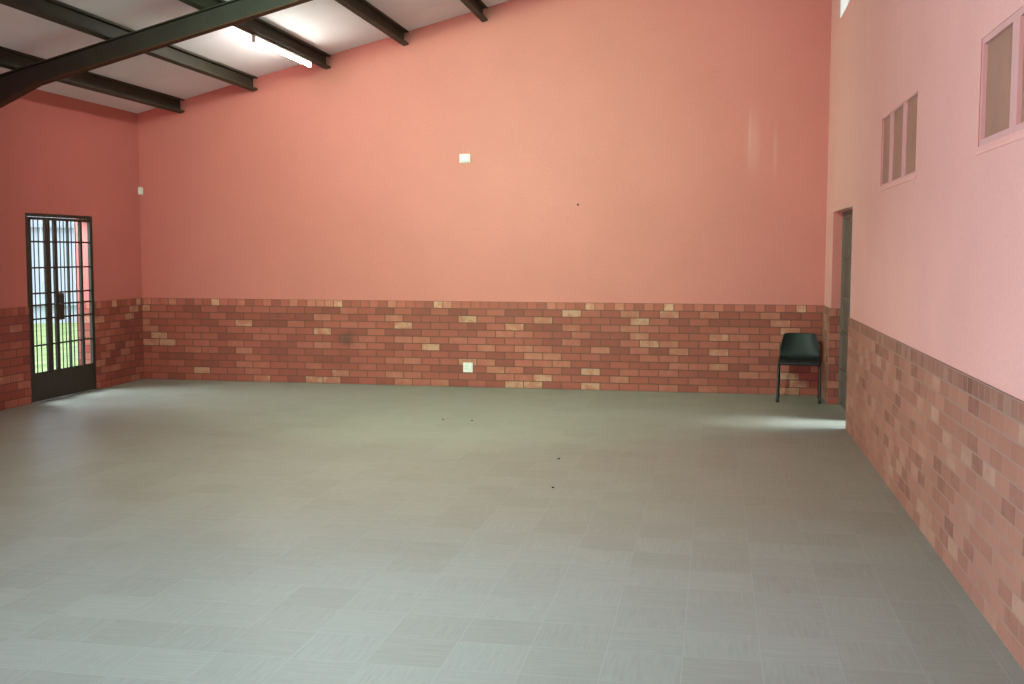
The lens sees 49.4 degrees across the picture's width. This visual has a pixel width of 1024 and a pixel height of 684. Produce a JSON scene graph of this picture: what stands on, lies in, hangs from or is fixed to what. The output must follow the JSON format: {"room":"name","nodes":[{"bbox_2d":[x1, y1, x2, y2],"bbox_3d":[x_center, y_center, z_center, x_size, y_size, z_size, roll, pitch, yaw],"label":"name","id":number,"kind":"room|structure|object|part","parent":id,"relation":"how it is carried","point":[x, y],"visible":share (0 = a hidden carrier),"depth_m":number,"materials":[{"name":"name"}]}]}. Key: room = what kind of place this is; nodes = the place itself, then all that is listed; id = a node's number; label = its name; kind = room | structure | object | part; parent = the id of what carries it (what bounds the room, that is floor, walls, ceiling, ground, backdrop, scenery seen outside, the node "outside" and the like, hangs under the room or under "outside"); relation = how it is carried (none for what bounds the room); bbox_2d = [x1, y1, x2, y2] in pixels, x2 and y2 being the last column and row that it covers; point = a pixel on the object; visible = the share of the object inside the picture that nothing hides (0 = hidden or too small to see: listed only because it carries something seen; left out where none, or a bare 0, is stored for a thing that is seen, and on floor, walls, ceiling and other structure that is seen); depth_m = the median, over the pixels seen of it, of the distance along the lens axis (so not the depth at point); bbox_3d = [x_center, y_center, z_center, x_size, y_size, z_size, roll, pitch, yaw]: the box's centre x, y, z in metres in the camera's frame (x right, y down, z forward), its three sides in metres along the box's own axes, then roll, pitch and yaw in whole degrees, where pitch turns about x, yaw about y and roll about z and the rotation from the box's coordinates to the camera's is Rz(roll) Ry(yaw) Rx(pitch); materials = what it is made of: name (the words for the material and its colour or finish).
{"room":"community hall","nodes":[
{"label":"community hall","id":0,"kind":"room"},
{"bbox_2d":[0,89,143,410],"bbox_3d":[-6.089,-0.596,6.583,0.242,3.300,15.000,1,5,10],"label":"wall","id":1,"kind":"structure","parent":0,"point":[60,154],"depth_m":12.57,"materials":[{"name":"paint"}]},
{"bbox_2d":[25,213,96,402],"bbox_3d":[-4.946,-0.398,12.277,0.103,1.998,1.271,1,5,10],"label":"door","id":2,"kind":"structure","parent":1,"relation":"in","point":[51,383],"depth_m":12.21,"materials":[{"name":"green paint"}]},
{"bbox_2d":[26,216,52,374],"bbox_3d":[-5.038,-0.496,11.867,0.026,1.660,0.390,1,5,10],"label":"grille","id":3,"kind":"object","parent":2,"relation":"attached to","point":[46,241],"depth_m":11.90,"materials":[{"name":"black metal"}]},
{"bbox_3d":[-5.040,0.474,11.945,0.014,0.307,0.390,1,5,10],"label":"kick plate","id":4,"kind":"part","parent":2,"relation":"part of","materials":[{"name":"brown metal"}]},
{"bbox_2d":[48,218,93,370],"bbox_3d":[-4.929,-0.544,12.463,0.026,1.660,0.817,1,5,10],"label":"grille","id":5,"kind":"object","parent":2,"relation":"attached to","point":[59,309],"depth_m":12.43,"materials":[{"name":"black metal"}]},
{"bbox_3d":[-4.931,0.426,12.540,0.014,0.307,0.817,1,5,10],"label":"kick plate","id":6,"kind":"part","parent":2,"relation":"part of","materials":[{"name":"brown metal"}]},
{"bbox_2d":[0,0,509,112],"bbox_3d":[-1.905,-3.254,5.606,8.832,2.321,15.460,1,5,10],"label":"ceiling","id":7,"kind":"structure","parent":0,"point":[328,26],"depth_m":11.88,"materials":[{"name":"white paint"}]},
{"bbox_2d":[0,46,184,113],"bbox_3d":[-5.387,-2.302,6.326,0.062,0.171,14.974,1,5,10],"label":"beam","id":8,"kind":"structure","parent":7,"relation":"attached to","point":[10,59],"depth_m":11.99,"materials":[{"name":"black metal"}]},
{"bbox_2d":[0,0,257,91],"bbox_3d":[-4.448,-2.529,6.136,0.062,0.171,14.974,1,5,10],"label":"beam","id":9,"kind":"structure","parent":7,"relation":"attached to","point":[61,13],"depth_m":10.28,"materials":[{"name":"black metal"}]},
{"bbox_2d":[0,0,312,107],"bbox_3d":[-1.149,-1.830,9.884,8.255,5.257,0.180,1,5,10],"label":"rafter","id":10,"kind":"object","parent":7,"relation":"attached to","point":[14,84],"visible":1,"depth_m":10.23,"materials":[{"name":"paint"}]},
{"bbox_2d":[179,0,330,69],"bbox_3d":[-3.535,-2.750,5.951,0.062,0.171,14.974,1,5,10],"label":"beam","id":11,"kind":"structure","parent":7,"relation":"attached to","point":[257,26],"depth_m":11.76,"materials":[{"name":"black metal"}]},
{"bbox_2d":[252,35,311,67],"bbox_3d":[-2.444,-3.105,11.926,0.044,0.080,1.580,1,5,10],"label":"fluorescent light","id":12,"kind":"object","parent":11,"relation":"attached to","point":[255,38],"visible":1,"depth_m":11.81,"materials":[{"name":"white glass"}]},
{"bbox_2d":[335,0,408,45],"bbox_3d":[-2.587,-2.979,5.759,0.062,0.171,14.974,1,5,10],"label":"beam","id":13,"kind":"structure","parent":7,"relation":"attached to","point":[363,9],"depth_m":11.97,"materials":[{"name":"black metal"}]},
{"bbox_2d":[460,0,487,21],"bbox_3d":[-1.655,-3.204,5.571,0.062,0.171,14.974,1,5,10],"label":"beam","id":14,"kind":"structure","parent":7,"relation":"attached to","point":[476,7],"depth_m":12.52,"materials":[{"name":"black metal"}]},
{"bbox_2d":[138,0,831,395],"bbox_3d":[-0.544,-2.204,13.200,8.732,5.476,0.242,1,5,10],"label":"wall","id":15,"kind":"structure","parent":0,"point":[315,224],"depth_m":13.03,"materials":[{"name":"paint"}]},
{"bbox_2d":[138,187,142,194],"bbox_3d":[-4.611,-1.875,13.829,0.052,0.097,0.052,1,5,10],"label":"sensor","id":16,"kind":"object","parent":15,"relation":"attached to","point":[140,189],"visible":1,"depth_m":13.82,"materials":[{"name":"white plastic"}]},
{"bbox_2d":[460,154,469,162],"bbox_3d":[-0.555,-2.156,13.076,0.125,0.100,0.035,1,5,10],"label":"wall box","id":17,"kind":"object","parent":15,"relation":"attached to","point":[464,158],"visible":1,"depth_m":13.07,"materials":[{"name":"white plastic"}]},
{"bbox_2d":[463,362,472,371],"bbox_3d":[-0.525,0.302,13.264,0.118,0.118,0.017,1,5,10],"label":"wall socket","id":18,"kind":"object","parent":15,"relation":"attached to","point":[467,366],"visible":1,"depth_m":13.26,"materials":[{"name":"white plastic"}]},
{"bbox_2d":[0,379,1023,683],"bbox_3d":[-1.918,1.181,5.962,8.732,0.120,15.460,1,5,10],"label":"floor","id":19,"kind":"structure","parent":0,"point":[153,531],"depth_m":6.17,"materials":[{"name":"plastic"}]},
{"bbox_2d":[776,333,820,403],"bbox_3d":[3.123,0.277,12.120,0.470,0.724,0.472,1,5,15],"label":"plastic chair","id":20,"kind":"object","parent":19,"relation":"on","point":[795,348],"visible":1,"depth_m":12.26,"materials":[{"name":"black plastic"}]},
{"bbox_3d":[2.869,0.434,12.002,0.034,0.419,0.088,3,5,31],"label":"leg","id":21,"kind":"part","parent":20,"relation":"part of","materials":[{"name":"black metal"}]},
{"bbox_3d":[3.280,0.444,11.895,0.034,0.419,0.088,0,5,-2],"label":"leg","id":22,"kind":"part","parent":20,"relation":"part of","materials":[{"name":"black metal"}]},
{"bbox_2d":[821,0,1023,670],"bbox_3d":[2.266,-1.506,4.982,0.242,5.418,15.000,1,5,10],"label":"wall","id":23,"kind":"structure","parent":0,"point":[935,388],"depth_m":6.14,"materials":[{"name":"pink paint"}]},
{"bbox_2d":[840,0,849,17],"bbox_3d":[3.262,-3.667,10.608,0.087,0.870,1.530,1,5,10],"label":"window","id":24,"kind":"structure","parent":23,"relation":"in","point":[843,3],"depth_m":11.35,"materials":[{"name":"white glass"}]},
{"bbox_2d":[838,209,852,411],"bbox_3d":[3.580,-0.275,10.866,0.552,2.028,1.676,1,5,10],"label":"door","id":25,"kind":"structure","parent":23,"relation":"in","point":[847,215],"depth_m":11.49,"materials":[{"name":"paint"}]},
{"bbox_2d":[879,91,917,191],"bbox_3d":[2.653,-1.337,7.601,0.064,0.538,1.550,1,5,10],"label":"window","id":26,"kind":"structure","parent":23,"relation":"in","point":[900,126],"depth_m":7.56,"materials":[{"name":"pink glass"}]},
{"bbox_3d":[2.743,-1.399,8.146,0.006,0.484,0.364,1,5,10],"label":"pane","id":27,"kind":"part","parent":26,"relation":"part of","materials":[{"name":"brown glass"}]},
{"bbox_3d":[2.626,-1.076,7.627,0.010,0.014,1.550,1,5,10],"label":"sill","id":28,"kind":"part","parent":26,"relation":"part of","materials":[{"name":"pink paint"}]},
{"bbox_3d":[2.649,-1.358,7.631,0.006,0.484,0.434,1,5,10],"label":"pane","id":29,"kind":"part","parent":26,"relation":"part of","materials":[{"name":"brown glass"}]},
{"bbox_3d":[2.550,-1.315,7.092,0.006,0.484,0.434,1,5,10],"label":"pane","id":30,"kind":"part","parent":26,"relation":"part of","materials":[{"name":"brown glass"}]},
{"bbox_2d":[975,6,1023,155],"bbox_3d":[2.062,-1.076,4.340,0.074,0.538,1.860,1,5,10],"label":"window","id":31,"kind":"structure","parent":23,"relation":"in","point":[1002,72],"depth_m":4.87,"materials":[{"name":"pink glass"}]},
{"bbox_3d":[2.166,-1.143,4.937,0.006,0.444,0.524,1,5,10],"label":"pane","id":32,"kind":"part","parent":31,"relation":"part of","materials":[{"name":"brown glass"}]},
{"bbox_3d":[2.030,-0.816,4.366,0.010,0.014,1.860,1,5,10],"label":"sill","id":33,"kind":"part","parent":31,"relation":"part of","materials":[{"name":"pink paint"}]},
{"bbox_3d":[2.057,-1.095,4.339,0.006,0.444,0.484,1,5,10],"label":"pane","id":34,"kind":"part","parent":31,"relation":"part of","materials":[{"name":"brown glass"}]},
{"label":"outside","id":35,"kind":"structure","parent":0,"visible":0},
{"bbox_2d":[34,283,77,372],"bbox_3d":[-25.985,-0.410,25.535,43.870,0.100,65.000,1,5,10],"label":"lawn","id":36,"kind":"structure","parent":35,"point":[44,353],"depth_m":19.47,"materials":[{"name":"green plant"}]},
{"bbox_2d":[28,216,76,322],"bbox_3d":[-10.536,-1.765,25.774,29.128,2.650,0.091,-2,5,-22],"label":"fence","id":37,"kind":"object","parent":36,"relation":"on","point":[40,225],"visible":0.02,"depth_m":25.75,"materials":[{"name":"white"}]}
]}

